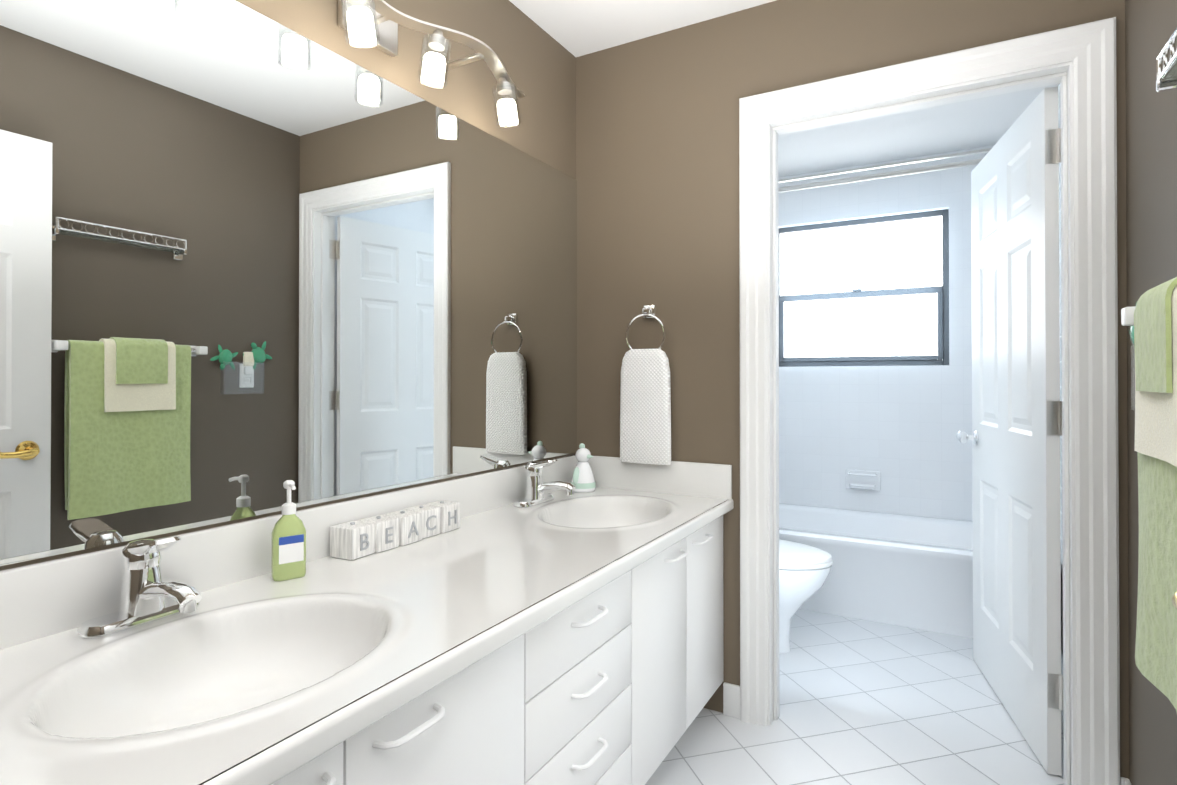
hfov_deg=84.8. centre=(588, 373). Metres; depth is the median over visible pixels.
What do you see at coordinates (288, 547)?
soap bottle
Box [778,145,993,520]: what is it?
wall
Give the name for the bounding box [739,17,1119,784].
trim
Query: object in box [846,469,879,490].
soap dish
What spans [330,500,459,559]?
blocks
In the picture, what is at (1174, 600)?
entry door
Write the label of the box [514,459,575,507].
faucet
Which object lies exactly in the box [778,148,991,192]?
shower curtain rod
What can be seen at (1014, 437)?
door
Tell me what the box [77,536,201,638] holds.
faucet
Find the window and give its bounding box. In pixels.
[779,209,948,366]
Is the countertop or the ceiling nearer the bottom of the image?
the countertop
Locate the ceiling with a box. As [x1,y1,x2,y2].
[509,0,1058,177]
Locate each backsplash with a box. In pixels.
[0,455,577,654]
[588,455,731,498]
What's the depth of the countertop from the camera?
0.90 m
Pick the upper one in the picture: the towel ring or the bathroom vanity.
the towel ring
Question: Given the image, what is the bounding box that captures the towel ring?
[620,305,670,464]
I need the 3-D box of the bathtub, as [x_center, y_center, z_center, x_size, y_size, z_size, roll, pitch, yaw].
[1.457,1.000,3.478,1.692,0.380,0.778,0,0,29]
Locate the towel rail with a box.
[1121,277,1176,711]
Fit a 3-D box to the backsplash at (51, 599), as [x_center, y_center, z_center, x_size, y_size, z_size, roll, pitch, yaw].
[-0.544,0.370,1.646,0.020,0.120,2.048,0,0,29]
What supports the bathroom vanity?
on the floor
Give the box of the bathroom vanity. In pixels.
[0,491,733,784]
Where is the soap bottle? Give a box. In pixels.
[271,480,305,580]
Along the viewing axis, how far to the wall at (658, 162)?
2.29 m
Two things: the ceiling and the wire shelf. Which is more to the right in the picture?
the wire shelf
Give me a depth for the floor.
2.16 m
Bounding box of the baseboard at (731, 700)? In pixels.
[723,682,1130,784]
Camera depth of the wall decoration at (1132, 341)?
1.52 m
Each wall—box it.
[0,0,575,701]
[576,0,1128,778]
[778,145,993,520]
[1058,0,1176,784]
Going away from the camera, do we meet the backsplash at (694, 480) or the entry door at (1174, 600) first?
the entry door at (1174, 600)
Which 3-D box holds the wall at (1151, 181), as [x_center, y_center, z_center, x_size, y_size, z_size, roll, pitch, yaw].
[1.310,-0.043,1.377,0.120,2.440,4.840,0,0,29]
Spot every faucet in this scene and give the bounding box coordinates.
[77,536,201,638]
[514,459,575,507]
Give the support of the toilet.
on the floor
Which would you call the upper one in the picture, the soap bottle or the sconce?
the sconce
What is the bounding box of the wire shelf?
[1156,27,1176,91]
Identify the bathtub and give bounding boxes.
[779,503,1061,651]
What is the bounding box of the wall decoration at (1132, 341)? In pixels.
[1130,302,1136,409]
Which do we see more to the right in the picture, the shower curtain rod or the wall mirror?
the shower curtain rod
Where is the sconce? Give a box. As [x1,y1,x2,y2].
[338,0,524,127]
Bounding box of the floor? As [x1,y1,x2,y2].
[645,609,1063,784]
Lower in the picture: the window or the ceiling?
the window
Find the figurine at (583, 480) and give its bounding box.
[570,443,595,492]
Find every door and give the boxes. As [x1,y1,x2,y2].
[956,86,1062,775]
[1172,592,1176,608]
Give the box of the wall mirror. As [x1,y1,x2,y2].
[0,0,576,565]
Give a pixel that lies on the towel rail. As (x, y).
(1151, 316)
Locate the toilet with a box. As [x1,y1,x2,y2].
[779,539,832,653]
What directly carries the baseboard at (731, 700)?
attached to the wall at (658, 162)
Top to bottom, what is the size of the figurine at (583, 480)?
0.176 m
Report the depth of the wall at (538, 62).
2.02 m

